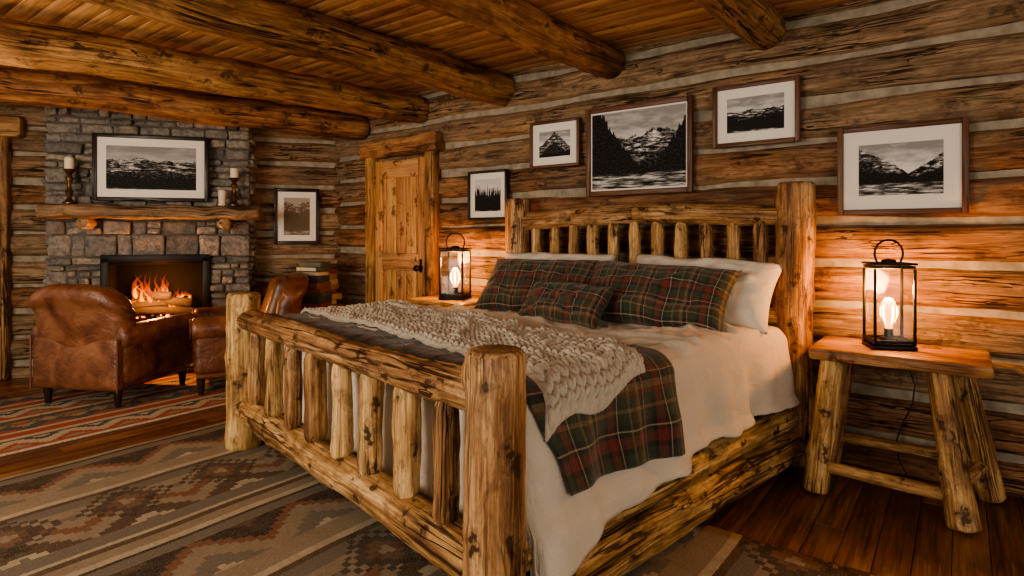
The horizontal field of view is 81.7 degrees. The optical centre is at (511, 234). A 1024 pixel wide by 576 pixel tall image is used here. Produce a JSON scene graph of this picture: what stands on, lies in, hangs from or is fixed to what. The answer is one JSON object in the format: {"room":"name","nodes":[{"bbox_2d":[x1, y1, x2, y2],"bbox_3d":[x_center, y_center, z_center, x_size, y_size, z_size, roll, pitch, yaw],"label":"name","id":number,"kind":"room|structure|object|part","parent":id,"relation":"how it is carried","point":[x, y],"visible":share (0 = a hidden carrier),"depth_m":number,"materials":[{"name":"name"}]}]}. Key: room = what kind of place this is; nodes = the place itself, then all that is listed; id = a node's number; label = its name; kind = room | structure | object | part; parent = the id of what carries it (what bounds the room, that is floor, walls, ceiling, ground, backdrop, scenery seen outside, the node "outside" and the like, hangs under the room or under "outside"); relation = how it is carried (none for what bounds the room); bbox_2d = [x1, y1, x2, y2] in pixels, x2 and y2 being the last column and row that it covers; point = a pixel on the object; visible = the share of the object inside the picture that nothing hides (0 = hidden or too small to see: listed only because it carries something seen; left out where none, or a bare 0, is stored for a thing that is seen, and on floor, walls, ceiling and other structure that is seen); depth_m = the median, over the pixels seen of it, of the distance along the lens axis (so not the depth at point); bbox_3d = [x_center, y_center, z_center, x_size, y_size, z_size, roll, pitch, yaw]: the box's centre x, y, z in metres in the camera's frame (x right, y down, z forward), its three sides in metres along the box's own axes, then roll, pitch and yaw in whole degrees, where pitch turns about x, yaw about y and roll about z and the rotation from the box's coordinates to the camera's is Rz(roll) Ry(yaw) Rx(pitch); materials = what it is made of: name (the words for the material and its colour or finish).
{"room":"log cabin bedroom","nodes":[
{"label":"log cabin bedroom","id":0,"kind":"room"},
{"bbox_2d":[0,103,341,377],"bbox_3d":[-3.981,-0.016,5.620,4.600,2.852,0.199,0,0,-17],"label":"wall","id":1,"kind":"structure","parent":0,"point":[284,159],"depth_m":5.99,"materials":[{"name":"brown wood"}]},
{"bbox_2d":[0,115,26,379],"bbox_3d":[-5.146,0.114,5.157,1.500,2.372,0.178,0,0,-17],"label":"trim","id":2,"kind":"structure","parent":1,"relation":"attached to","point":[11,127],"depth_m":5.30,"materials":[{"name":"brown wood"}]},
{"bbox_2d":[274,188,319,243],"bbox_3d":[-2.199,-0.190,6.051,0.440,0.570,0.035,0,0,-17],"label":"framed picture","id":3,"kind":"object","parent":1,"relation":"attached to","point":[296,210],"visible":1,"depth_m":6.05,"materials":[{"name":"white paper"}]},
{"bbox_2d":[0,0,859,106],"bbox_3d":[-2.270,-1.360,2.469,11.996,0.076,6.996,0,0,37],"label":"ceiling","id":4,"kind":"structure","parent":0,"point":[622,24],"depth_m":3.77,"materials":[{"name":"brown wood"}]},
{"bbox_2d":[0,17,428,122],"bbox_3d":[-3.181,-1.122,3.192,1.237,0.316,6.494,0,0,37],"label":"ceiling beam","id":5,"kind":"structure","parent":4,"relation":"attached to","point":[23,44],"depth_m":3.99,"materials":[{"name":"brown wood"}]},
{"bbox_2d":[78,0,515,105],"bbox_3d":[-2.115,-1.179,2.389,0.520,0.328,6.470,0,0,37],"label":"ceiling beam","id":6,"kind":"structure","parent":4,"relation":"attached to","point":[269,25],"depth_m":3.46,"materials":[{"name":"brown wood"}]},
{"bbox_2d":[406,0,624,78],"bbox_3d":[-1.287,-1.213,1.763,0.388,0.302,6.466,0,0,37],"label":"ceiling beam","id":7,"kind":"structure","parent":4,"relation":"attached to","point":[518,22],"depth_m":3.42,"materials":[{"name":"brown wood"}]},
{"bbox_2d":[695,0,785,50],"bbox_3d":[-0.446,-1.234,1.127,0.402,0.304,6.465,0,0,37],"label":"ceiling beam","id":8,"kind":"structure","parent":4,"relation":"attached to","point":[757,22],"depth_m":3.22,"materials":[{"name":"brown wood"}]},
{"bbox_2d":[0,377,1023,575],"bbox_3d":[-2.270,1.340,2.469,12.000,0.080,7.000,0,0,37],"label":"floor","id":9,"kind":"structure","parent":0,"point":[860,525],"depth_m":2.71,"materials":[{"name":"brown wood"}]},
{"bbox_2d":[0,373,225,456],"bbox_3d":[-3.708,1.293,3.776,1.536,0.011,3.958,0,0,37],"label":"rug","id":10,"kind":"object","parent":9,"relation":"on","point":[27,423],"visible":0.72,"depth_m":4.37,"materials":[{"name":"multicoloured fabric"}]},
{"bbox_2d":[29,283,197,407],"bbox_3d":[-3.200,0.824,4.755,0.871,0.928,0.925,0,0,10],"label":"leather armchair","id":11,"kind":"object","parent":10,"relation":"on","point":[88,337],"visible":0.96,"depth_m":4.41,"materials":[{"name":"brown leather"}]},
{"bbox_2d":[189,272,308,395],"bbox_3d":[-2.297,0.815,5.220,0.946,0.946,0.891,0,0,-26],"label":"leather armchair","id":12,"kind":"object","parent":10,"relation":"on","point":[284,294],"visible":0.48,"depth_m":4.75,"materials":[{"name":"brown leather"}]},
{"bbox_2d":[35,96,262,373],"bbox_3d":[-3.281,-0.010,5.477,1.816,2.620,0.663,0,0,-17],"label":"stone fireplace","id":13,"kind":"object","parent":9,"relation":"on","point":[167,258],"visible":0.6,"depth_m":5.44,"materials":[{"name":"grey stone"}]},
{"bbox_2d":[62,157,75,203],"bbox_3d":[-3.843,-0.472,5.139,0.098,0.400,0.100,0,0,37],"label":"candlestick","id":14,"kind":"object","parent":13,"relation":"on","point":[69,169],"visible":1,"depth_m":5.12,"materials":[{"name":"wood"}]},
{"bbox_2d":[92,132,208,201],"bbox_3d":[-3.266,-0.605,5.371,0.930,0.600,0.035,0,0,-17],"label":"framed picture","id":15,"kind":"object","parent":13,"relation":"attached to","point":[125,167],"visible":1,"depth_m":5.36,"materials":[{"name":"white paper"}]},
{"bbox_2d":[218,190,225,205],"bbox_3d":[-2.681,-0.342,5.475,0.069,0.140,0.070,0,0,37],"label":"pillar candle","id":16,"kind":"object","parent":13,"relation":"on","point":[221,193],"visible":0.88,"depth_m":5.45,"materials":[{"name":"wax"}]},
{"bbox_2d":[228,168,239,205],"bbox_3d":[-2.591,-0.447,5.524,0.098,0.350,0.100,0,0,37],"label":"candlestick","id":17,"kind":"object","parent":13,"relation":"on","point":[234,172],"visible":1,"depth_m":5.50,"materials":[{"name":"wood"}]},
{"bbox_2d":[0,421,878,575],"bbox_3d":[-0.910,1.293,0.827,5.660,0.012,5.028,0,0,37],"label":"area rug","id":18,"kind":"object","parent":9,"relation":"on","point":[185,503],"visible":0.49,"depth_m":2.59,"materials":[{"name":"brown fabric"}]},
{"bbox_2d":[406,295,478,306],"bbox_3d":[-0.498,0.915,4.815,0.721,0.790,0.526,0,0,37],"label":"nightstand","id":19,"kind":"object","parent":9,"relation":"on","point":[433,300],"visible":0.09,"depth_m":4.70,"materials":[{"name":"brown wood"}]},
{"bbox_2d":[438,232,471,299],"bbox_3d":[-0.461,0.249,4.812,0.212,0.539,0.212,0,0,15],"label":"lantern","id":20,"kind":"object","parent":19,"relation":"on","point":[455,275],"visible":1,"depth_m":4.78,"materials":[{"name":"black metal"}]},
{"bbox_3d":[-0.461,0.344,4.812,0.072,0.161,0.072,0,0,37],"label":"bulb","id":21,"kind":"part","parent":20,"relation":"part of","materials":[{"name":"white"}]},
{"bbox_2d":[224,181,816,575],"bbox_3d":[0.016,0.500,3.482,2.506,1.600,2.638,0,0,-42],"label":"bed","id":22,"kind":"object","parent":9,"relation":"on","point":[455,461],"visible":0.73,"depth_m":2.59,"materials":[{"name":"brown wood"}]},
{"bbox_2d":[300,299,645,442],"bbox_3d":[-0.417,0.556,3.089,2.399,0.252,1.221,0,0,37],"label":"knit throw blanket","id":23,"kind":"object","parent":22,"relation":"on","point":[575,373],"visible":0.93,"depth_m":2.48,"materials":[{"name":"fabric"}]},
{"bbox_2d":[275,312,684,495],"bbox_3d":[-0.430,0.684,3.083,0.857,0.417,2.533,0,0,-42],"label":"plaid throw blanket","id":24,"kind":"object","parent":22,"relation":"on","point":[642,424],"visible":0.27,"depth_m":2.29,"materials":[{"name":"fabric"}]},
{"bbox_3d":[0.015,0.850,3.497,1.996,0.500,2.174,0,0,-42],"label":"mattress","id":25,"kind":"part","parent":22,"relation":"part of","materials":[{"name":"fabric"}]},
{"bbox_2d":[266,303,800,575],"bbox_3d":[0.010,0.836,3.460,2.086,0.749,2.591,0,0,-42],"label":"duvet","id":26,"kind":"object","parent":22,"relation":"on","point":[330,410],"depth_m":2.59,"materials":[{"name":"fabric"}]},
{"bbox_2d":[474,259,597,311],"bbox_3d":[0.178,0.345,3.966,0.885,0.366,0.334,0,0,32],"label":"plaid pillow","id":27,"kind":"object","parent":22,"relation":"on","point":[510,282],"visible":0.57,"depth_m":3.93,"materials":[{"name":"fabric"}]},
{"bbox_2d":[506,252,616,260],"bbox_3d":[0.265,0.322,4.113,0.920,0.400,0.328,0,0,37],"label":"pillow","id":28,"kind":"object","parent":22,"relation":"on","point":[532,255],"visible":0.11,"depth_m":4.07,"materials":[{"name":"fabric"}]},
{"bbox_2d":[518,282,615,328],"bbox_3d":[0.302,0.404,3.474,0.590,0.250,0.253,0,0,37],"label":"lumbar pillow","id":29,"kind":"object","parent":22,"relation":"on","point":[579,304],"visible":0.88,"depth_m":3.37,"materials":[{"name":"fabric"}]},
{"bbox_2d":[589,260,741,331],"bbox_3d":[0.812,0.347,3.432,0.935,0.374,0.350,0,0,37],"label":"plaid pillow","id":30,"kind":"object","parent":22,"relation":"on","point":[656,295],"visible":0.91,"depth_m":3.29,"materials":[{"name":"fabric"}]},
{"bbox_2d":[636,255,782,334],"bbox_3d":[1.094,0.327,3.531,0.943,0.403,0.353,0,0,37],"label":"pillow","id":31,"kind":"object","parent":22,"relation":"on","point":[748,304],"visible":0.36,"depth_m":3.28,"materials":[{"name":"fabric"}]},
{"bbox_2d":[803,336,1006,532],"bbox_3d":[1.928,0.942,2.940,0.837,0.734,0.587,0,0,37],"label":"nightstand","id":32,"kind":"object","parent":9,"relation":"on","point":[963,438],"visible":0.98,"depth_m":2.88,"materials":[{"name":"brown wood"}]},
{"bbox_2d":[861,239,917,350],"bbox_3d":[1.928,0.296,3.030,0.197,0.553,0.197,0,0,15],"label":"lantern","id":33,"kind":"object","parent":32,"relation":"on","point":[888,309],"visible":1,"depth_m":3.00,"materials":[{"name":"black metal"}]},
{"bbox_3d":[1.928,0.400,3.030,0.072,0.161,0.072,0,0,37],"label":"bulb","id":34,"kind":"part","parent":33,"relation":"part of","materials":[{"name":"white"}]},
{"bbox_2d":[896,340,915,479],"bbox_3d":[2.071,0.930,3.071,0.104,0.732,0.245,0,0,15],"label":"power cord","id":35,"kind":"object","parent":33,"relation":"attached to","point":[905,340],"visible":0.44,"depth_m":3.15,"materials":[{"name":"plastic"}]},
{"bbox_3d":[-1.869,0.992,5.702,0.524,0.615,0.550,0,0,37],"label":"side table","id":36,"kind":"object","parent":9,"relation":"on","visible":0},
{"bbox_2d":[296,261,341,307],"bbox_3d":[-1.872,0.469,5.707,0.327,0.429,0.473,0,0,11],"label":"book stack","id":37,"kind":"object","parent":36,"relation":"on","point":[323,284],"visible":0.85,"depth_m":5.52,"materials":[{"name":"multicoloured paper"}]},
{"bbox_2d":[333,0,1023,498],"bbox_3d":[1.284,-0.076,3.935,7.900,2.853,0.194,0,0,37],"label":"wall","id":38,"kind":"structure","parent":0,"point":[860,63],"depth_m":3.36,"materials":[{"name":"brown wood"}]},
{"bbox_2d":[0,67,369,139],"bbox_3d":[-4.079,-1.079,3.875,6.660,0.296,0.296,0,0,-39],"label":"ceiling beam","id":39,"kind":"structure","parent":38,"relation":"attached to","point":[19,87],"depth_m":4.78,"materials":[{"name":"brown wood"}]},
{"bbox_2d":[375,157,423,301],"bbox_3d":[-1.064,0.290,5.531,0.690,2.000,0.131,0,0,37],"label":"door","id":40,"kind":"structure","parent":38,"relation":"in","point":[399,184],"depth_m":5.56,"materials":[{"name":"brown wood"}]},
{"bbox_2d":[359,131,444,303],"bbox_3d":[-1.052,0.188,5.572,1.060,2.224,0.168,0,0,37],"label":"trim","id":41,"kind":"structure","parent":38,"relation":"attached to","point":[429,144],"depth_m":5.33,"materials":[{"name":"brown wood"}]},
{"bbox_2d":[467,169,508,219],"bbox_3d":[-0.203,-0.331,4.916,0.420,0.411,0.035,0,0,37],"label":"framed picture","id":42,"kind":"object","parent":38,"relation":"attached to","point":[487,190],"visible":0.87,"depth_m":4.92,"materials":[{"name":"white paper"}]},
{"bbox_2d":[530,117,580,168],"bbox_3d":[0.324,-0.696,4.518,0.445,0.359,0.035,0,0,37],"label":"framed picture","id":43,"kind":"object","parent":38,"relation":"attached to","point":[553,143],"visible":1,"depth_m":4.51,"materials":[{"name":"white paper"}]},
{"bbox_2d":[586,95,693,196],"bbox_3d":[0.866,-0.599,4.108,0.795,0.634,0.035,0,0,37],"label":"framed picture","id":44,"kind":"object","parent":38,"relation":"attached to","point":[647,147],"visible":1,"depth_m":4.08,"materials":[{"name":"black paper"}]},
{"bbox_2d":[712,75,800,148],"bbox_3d":[1.491,-0.746,3.635,0.512,0.391,0.035,0,0,37],"label":"framed picture","id":45,"kind":"object","parent":38,"relation":"attached to","point":[768,111],"visible":1,"depth_m":3.62,"materials":[{"name":"white paper"}]},
{"bbox_2d":[837,116,968,214],"bbox_3d":[2.086,-0.357,3.186,0.592,0.491,0.035,0,0,37],"label":"framed picture","id":46,"kind":"object","parent":38,"relation":"attached to","point":[915,167],"visible":1,"depth_m":3.17,"materials":[{"name":"white paper"}]}
]}

